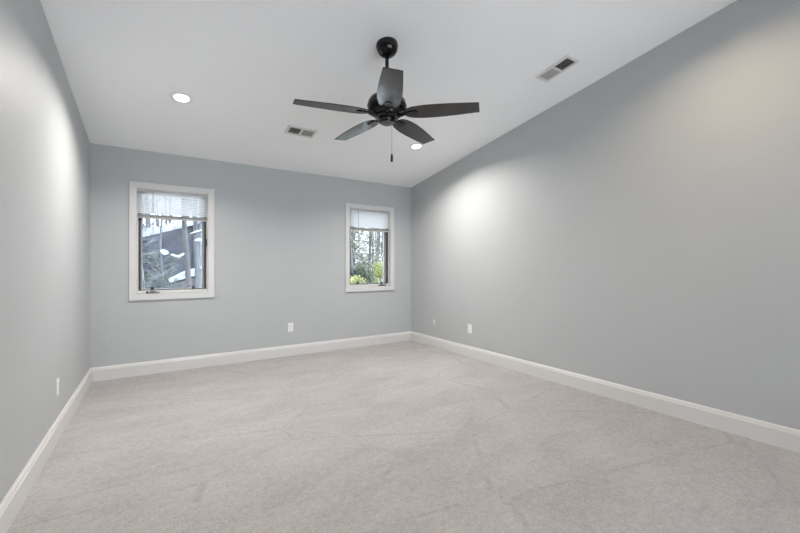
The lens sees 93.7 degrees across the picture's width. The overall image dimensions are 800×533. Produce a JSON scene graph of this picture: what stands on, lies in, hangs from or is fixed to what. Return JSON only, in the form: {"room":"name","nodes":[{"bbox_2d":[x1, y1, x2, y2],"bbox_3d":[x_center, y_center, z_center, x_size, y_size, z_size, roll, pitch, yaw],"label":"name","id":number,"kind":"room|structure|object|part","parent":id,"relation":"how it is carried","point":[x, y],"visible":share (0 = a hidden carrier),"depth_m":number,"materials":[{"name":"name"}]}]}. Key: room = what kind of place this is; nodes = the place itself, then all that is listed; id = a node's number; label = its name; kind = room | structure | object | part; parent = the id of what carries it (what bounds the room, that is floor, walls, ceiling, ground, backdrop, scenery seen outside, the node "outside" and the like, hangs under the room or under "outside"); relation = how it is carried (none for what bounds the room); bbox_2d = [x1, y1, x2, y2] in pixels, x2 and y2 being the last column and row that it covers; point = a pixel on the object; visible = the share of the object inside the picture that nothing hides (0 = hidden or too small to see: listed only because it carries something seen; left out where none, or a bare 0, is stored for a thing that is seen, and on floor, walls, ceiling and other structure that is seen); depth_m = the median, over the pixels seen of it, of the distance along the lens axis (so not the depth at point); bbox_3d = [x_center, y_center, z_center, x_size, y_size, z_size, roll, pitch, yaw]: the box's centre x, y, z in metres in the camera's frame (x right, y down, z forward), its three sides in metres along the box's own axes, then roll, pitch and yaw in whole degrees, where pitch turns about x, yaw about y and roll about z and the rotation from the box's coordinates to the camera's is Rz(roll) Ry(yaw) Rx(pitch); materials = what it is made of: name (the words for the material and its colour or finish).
{"room":"empty bedroom","nodes":[
{"label":"empty bedroom","id":0,"kind":"room"},
{"bbox_2d":[0,0,89,503],"bbox_3d":[-1.386,-0.565,0.937,0.160,3.487,6.800,0,0,-33],"label":"wall","id":1,"kind":"structure","parent":0,"point":[45,143],"depth_m":2.13,"materials":[{"name":"paint"}]},
{"bbox_2d":[0,368,91,532],"bbox_3d":[-1.312,1.107,0.985,0.016,0.142,6.800,0,0,-33],"label":"baseboard","id":2,"kind":"structure","parent":1,"relation":"attached to","point":[14,499],"depth_m":2.09,"materials":[{"name":"white paint"}]},
{"bbox_2d":[56,378,58,396],"bbox_3d":[-2.342,0.826,2.567,0.009,0.115,0.070,0,0,-33],"label":"wall outlet","id":3,"kind":"object","parent":1,"relation":"attached to","point":[57,380],"visible":1,"depth_m":2.55,"materials":[{"name":"white plastic"}]},
{"bbox_2d":[90,143,410,367],"bbox_3d":[-1.537,-0.052,4.986,4.310,2.460,0.160,0,0,-33],"label":"wall","id":4,"kind":"structure","parent":0,"point":[279,235],"depth_m":4.65,"materials":[{"name":"paint"}]},
{"bbox_2d":[100,336,107,347],"bbox_3d":[-3.072,0.786,3.891,0.070,0.115,0.009,0,0,-33],"label":"wall outlet","id":5,"kind":"object","parent":4,"relation":"attached to","point":[103,340],"visible":1,"depth_m":3.89,"materials":[{"name":"grey plastic"}]},
{"bbox_2d":[129,181,213,300],"bbox_3d":[-2.589,-0.274,4.290,0.822,1.280,0.183,0,0,-33],"label":"window","id":6,"kind":"structure","parent":4,"relation":"in","point":[136,292],"depth_m":4.18,"materials":[{"name":"white paint"}]},
{"bbox_3d":[-2.578,-0.284,4.273,0.661,1.097,0.016,0,0,-33],"label":"screen frame","id":7,"kind":"part","parent":6,"relation":"part of","materials":[{"name":"brown metal"}]},
{"bbox_2d":[137,188,207,221],"bbox_3d":[-2.560,-0.598,4.244,0.686,0.497,0.036,0,0,-33],"label":"window blind","id":8,"kind":"object","parent":6,"relation":"attached to","point":[147,192],"visible":1,"depth_m":4.23,"materials":[{"name":"grey"}]},
{"bbox_3d":[-2.563,-0.536,4.248,0.684,0.016,0.023,0,0,-33],"label":"rail","id":9,"kind":"part","parent":8,"relation":"part of","materials":[{"name":"grey"}]},
{"bbox_3d":[-2.563,0.284,4.248,0.682,0.026,0.030,0,0,-33],"label":"sill","id":10,"kind":"part","parent":6,"relation":"part of","materials":[{"name":"white paint"}]},
{"bbox_3d":[-2.609,-0.284,4.321,0.661,1.097,0.040,0,0,-33],"label":"sash","id":11,"kind":"part","parent":6,"relation":"part of","materials":[{"name":"white paint"}]},
{"bbox_2d":[91,331,410,381],"bbox_3d":[-1.490,1.107,4.912,3.990,0.142,0.016,0,0,-33],"label":"baseboard","id":12,"kind":"structure","parent":4,"relation":"attached to","point":[192,362],"depth_m":4.56,"materials":[{"name":"white paint"}]},
{"bbox_2d":[288,323,292,331],"bbox_3d":[-1.443,0.801,4.946,0.070,0.115,0.009,0,0,-33],"label":"wall outlet","id":13,"kind":"object","parent":4,"relation":"attached to","point":[290,325],"visible":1,"depth_m":4.94,"materials":[{"name":"white plastic"}]},
{"bbox_2d":[345,203,393,291],"bbox_3d":[-0.480,-0.274,5.657,0.822,1.280,0.183,0,0,-33],"label":"window","id":14,"kind":"structure","parent":4,"relation":"in","point":[388,237],"depth_m":5.67,"materials":[{"name":"white paint"}]},
{"bbox_3d":[-0.500,-0.284,5.688,0.661,1.097,0.040,0,0,-33],"label":"sash","id":15,"kind":"part","parent":14,"relation":"part of","materials":[{"name":"white paint"}]},
{"bbox_3d":[-0.469,-0.284,5.640,0.661,1.097,0.016,0,0,-33],"label":"screen frame","id":16,"kind":"part","parent":14,"relation":"part of","materials":[{"name":"brown metal"}]},
{"bbox_2d":[350,208,389,242],"bbox_3d":[-0.451,-0.598,5.610,0.686,0.497,0.036,0,0,-33],"label":"window blind","id":17,"kind":"object","parent":14,"relation":"attached to","point":[368,219],"visible":1,"depth_m":5.60,"materials":[{"name":"grey"}]},
{"bbox_3d":[-0.454,-0.536,5.614,0.684,0.016,0.023,0,0,-33],"label":"rail","id":18,"kind":"part","parent":17,"relation":"part of","materials":[{"name":"grey"}]},
{"bbox_3d":[-0.454,0.284,5.615,0.682,0.026,0.030,0,0,-33],"label":"sill","id":19,"kind":"part","parent":14,"relation":"part of","materials":[{"name":"white paint"}]},
{"bbox_2d":[40,0,736,187],"bbox_3d":[0.355,-1.875,2.065,4.310,1.275,7.120,0,0,-33],"label":"ceiling","id":20,"kind":"structure","parent":0,"point":[243,65],"depth_m":2.98,"materials":[{"name":"paint"}]},
{"bbox_2d":[169,92,192,103],"bbox_3d":[-1.872,-1.444,3.213,0.177,0.036,0.175,0,0,-40],"label":"recessed light","id":21,"kind":"object","parent":20,"relation":"in","point":[179,97],"visible":1,"depth_m":3.21,"materials":[{"name":"white plastic"}]},
{"bbox_2d":[285,125,316,137],"bbox_3d":[-1.040,-1.416,3.942,0.300,0.037,0.164,0,0,-33],"label":"ceiling vent","id":22,"kind":"object","parent":20,"relation":"in","point":[294,130],"visible":1,"depth_m":3.94,"materials":[{"name":"white metal"}]},
{"bbox_2d":[293,37,479,161],"bbox_3d":[-0.127,-1.221,2.795,1.297,0.884,1.288,0,0,-33],"label":"ceiling fan","id":23,"kind":"object","parent":20,"relation":"hanging from","point":[387,105],"visible":1,"depth_m":2.70,"materials":[{"name":"black metal"}]},
{"bbox_3d":[-0.470,-1.119,2.631,0.536,0.006,0.166,-1,9,-22],"label":"blade","id":24,"kind":"part","parent":23,"relation":"part of","materials":[{"name":"black wood"}]},
{"bbox_3d":[-0.356,-1.119,3.091,0.166,0.006,0.536,-11,6,-40],"label":"blade","id":25,"kind":"part","parent":23,"relation":"part of","materials":[{"name":"black wood"}]},
{"bbox_3d":[-0.062,-1.119,2.381,0.166,0.006,0.536,9,0,-5],"label":"blade","id":26,"kind":"part","parent":23,"relation":"part of","materials":[{"name":"black wood"}]},
{"bbox_3d":[0.116,-1.119,3.125,0.166,0.006,0.536,-10,-6,31],"label":"blade","id":27,"kind":"part","parent":23,"relation":"part of","materials":[{"name":"black wood"}]},
{"bbox_3d":[0.294,-1.119,2.686,0.536,0.006,0.166,1,-8,14],"label":"blade","id":28,"kind":"part","parent":23,"relation":"part of","materials":[{"name":"black wood"}]},
{"bbox_2d":[409,143,423,149],"bbox_3d":[0.197,-1.448,4.524,0.177,0.036,0.175,0,0,-40],"label":"recessed light","id":29,"kind":"object","parent":20,"relation":"in","point":[416,146],"visible":0.97,"depth_m":4.52,"materials":[{"name":"white plastic"}]},
{"bbox_2d":[535,54,579,81],"bbox_3d":[1.354,-1.702,3.236,0.165,0.060,0.318,0,0,-33],"label":"ceiling vent","id":30,"kind":"object","parent":20,"relation":"in","point":[568,61],"visible":1,"depth_m":3.23,"materials":[{"name":"white metal"}]},
{"bbox_2d":[7,340,799,532],"bbox_3d":[0.355,1.278,2.065,4.310,0.200,7.120,0,0,-33],"label":"floor","id":31,"kind":"structure","parent":0,"point":[410,436],"depth_m":2.28,"materials":[{"name":"carpet"}]},
{"bbox_2d":[411,0,799,429],"bbox_3d":[2.096,-0.565,3.193,0.160,3.487,6.800,0,0,-33],"label":"wall","id":32,"kind":"structure","parent":0,"point":[640,230],"depth_m":3.09,"materials":[{"name":"paint"}]},
{"bbox_2d":[468,324,471,333],"bbox_3d":[0.906,0.809,4.875,0.009,0.115,0.070,0,0,-33],"label":"wall outlet","id":33,"kind":"object","parent":32,"relation":"attached to","point":[469,325],"visible":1,"depth_m":4.87,"materials":[{"name":"white plastic"}]},
{"bbox_2d":[411,331,799,452],"bbox_3d":[2.023,1.107,3.146,0.016,0.142,6.800,0,0,-33],"label":"baseboard","id":34,"kind":"structure","parent":32,"relation":"attached to","point":[784,437],"depth_m":3.11,"materials":[{"name":"white paint"}]},
{"label":"outside","id":35,"kind":"structure","parent":0,"visible":0},
{"bbox_2d":[355,240,382,282],"bbox_3d":[-9.668,-0.759,41.447,130.000,10.114,69.000,0,0,-33],"label":"sky","id":36,"kind":"structure","parent":35,"point":[359,258],"depth_m":62.80,"materials":[{"name":"white"}]},
{"bbox_2d":[143,251,168,286],"bbox_3d":[-10.157,1.245,16.113,2.145,3.914,1.873,0,0,-33],"label":"conifer","id":37,"kind":"object","parent":36,"relation":"on","point":[152,261],"visible":0.16,"depth_m":15.92,"materials":[{"name":"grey plant"}]},
{"bbox_2d":[142,217,199,284],"bbox_3d":[-11.678,0.400,22.115,9.600,5.972,8.860,0,0,-33],"label":"house","id":38,"kind":"structure","parent":36,"relation":"on","point":[176,250],"depth_m":17.82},
{"bbox_2d":[163,253,178,287],"bbox_3d":[-9.932,1.276,16.845,1.480,3.810,1.726,0,0,-2],"label":"conifer","id":39,"kind":"object","parent":36,"relation":"on","point":[170,260],"visible":0.12,"depth_m":16.74,"materials":[{"name":"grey plant"}]},
{"bbox_2d":[168,268,194,287],"bbox_3d":[-8.739,1.757,15.446,1.320,3.518,2.050,0,0,-33],"label":"shed","id":40,"kind":"object","parent":36,"relation":"on","point":[182,281],"visible":0.16,"depth_m":14.66,"materials":[{"name":"white"}]},
{"bbox_2d":[142,196,382,268],"bbox_3d":[-11.405,-5.813,53.398,105.849,14.395,35.195,0,0,-33],"label":"woods","id":41,"kind":"object","parent":36,"relation":"on","point":[147,219],"visible":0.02,"depth_m":43.41,"materials":[{"name":"grey plant"}]},
{"bbox_2d":[353,231,374,266],"bbox_3d":[-3.311,-1.369,22.930,5.108,9.398,5.617,0,0,-33],"label":"conifer","id":42,"kind":"object","parent":36,"relation":"on","point":[361,231],"visible":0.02,"depth_m":23.01,"materials":[{"name":"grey plant"}]},
{"bbox_2d":[354,227,382,269],"bbox_3d":[-1.700,-1.171,18.787,3.944,9.450,4.361,0,0,-33],"label":"tree","id":43,"kind":"object","parent":36,"relation":"on","point":[371,232],"visible":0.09,"depth_m":18.75,"materials":[{"name":"grey plant"}]},
{"bbox_3d":[-4.698,3.758,9.873,32.000,0.881,11.200,0,0,-33],"label":"lawn","id":44,"kind":"structure","parent":36,"relation":"on","visible":0},
{"bbox_2d":[142,213,179,288],"bbox_3d":[-8.652,0.576,12.543,2.085,5.910,2.708,0,0,-12],"label":"bare tree","id":45,"kind":"object","parent":44,"relation":"on","point":[146,213],"visible":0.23,"depth_m":12.75,"materials":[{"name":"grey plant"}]},
{"bbox_2d":[143,271,181,288],"bbox_3d":[-8.604,1.787,12.862,2.101,3.438,1.385,0,0,-33],"label":"bush","id":46,"kind":"object","parent":44,"relation":"on","point":[154,282],"visible":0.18,"depth_m":12.99,"materials":[{"name":"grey plant"}]},
{"bbox_2d":[142,208,193,287],"bbox_3d":[-8.523,0.633,13.743,2.345,5.650,2.828,0,0,23],"label":"bare tree","id":47,"kind":"object","parent":44,"relation":"on","point":[161,226],"visible":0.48,"depth_m":13.58,"materials":[{"name":"grey plant"}]},
{"bbox_2d":[146,199,201,287],"bbox_3d":[-5.769,-0.979,10.105,2.330,9.666,3.218,0,0,38],"label":"bare tree","id":48,"kind":"object","parent":44,"relation":"on","point":[186,236],"visible":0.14,"depth_m":10.27,"materials":[{"name":"beige plant"}]},
{"bbox_2d":[188,200,201,287],"bbox_3d":[-7.190,-1.669,11.976,2.889,10.688,2.607,0,0,10],"label":"bare tree","id":49,"kind":"object","parent":44,"relation":"on","point":[196,239],"visible":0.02,"depth_m":12.20,"materials":[{"name":"grey plant"}]},
{"bbox_2d":[190,199,201,285],"bbox_3d":[-7.123,-1.876,13.607,2.702,10.952,2.882,0,0,3],"label":"bare tree","id":50,"kind":"object","parent":44,"relation":"on","point":[200,225],"visible":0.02,"depth_m":13.25,"materials":[{"name":"grey plant"}]},
{"bbox_2d":[350,227,364,265],"bbox_3d":[-2.403,-1.796,15.875,2.854,11.250,3.504,0,0,-5],"label":"tree","id":51,"kind":"object","parent":44,"relation":"on","point":[354,227],"visible":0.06,"depth_m":15.47,"materials":[{"name":"grey plant"}]},
{"bbox_2d":[350,275,368,282],"bbox_3d":[-1.658,2.163,12.689,1.270,3.762,1.004,0,0,-33],"label":"bush","id":52,"kind":"object","parent":44,"relation":"on","point":[355,279],"visible":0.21,"depth_m":12.64,"materials":[{"name":"green plant"}]},
{"bbox_2d":[350,263,378,282],"bbox_3d":[-1.439,1.933,13.961,1.457,4.116,0.925,0,0,-33],"label":"bush","id":53,"kind":"object","parent":44,"relation":"on","point":[361,271],"visible":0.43,"depth_m":13.92,"materials":[{"name":"green plant"}]},
{"bbox_2d":[350,230,382,271],"bbox_3d":[-1.916,-1.156,14.445,3.120,10.112,2.840,0,0,16],"label":"bare tree","id":54,"kind":"object","parent":44,"relation":"on","point":[351,252],"visible":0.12,"depth_m":14.76,"materials":[{"name":"grey plant"}]},
{"bbox_2d":[351,227,382,276],"bbox_3d":[-2.469,-1.379,17.749,3.865,10.073,3.929,0,0,31],"label":"tree","id":55,"kind":"object","parent":44,"relation":"on","point":[355,227],"visible":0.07,"depth_m":17.95,"materials":[{"name":"beige plant"}]},
{"bbox_2d":[370,260,382,282],"bbox_3d":[-0.669,1.919,12.843,0.825,4.378,0.834,0,0,-33],"label":"bush","id":56,"kind":"object","parent":44,"relation":"on","point":[376,270],"visible":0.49,"depth_m":12.77,"materials":[{"name":"green plant"}]}
]}

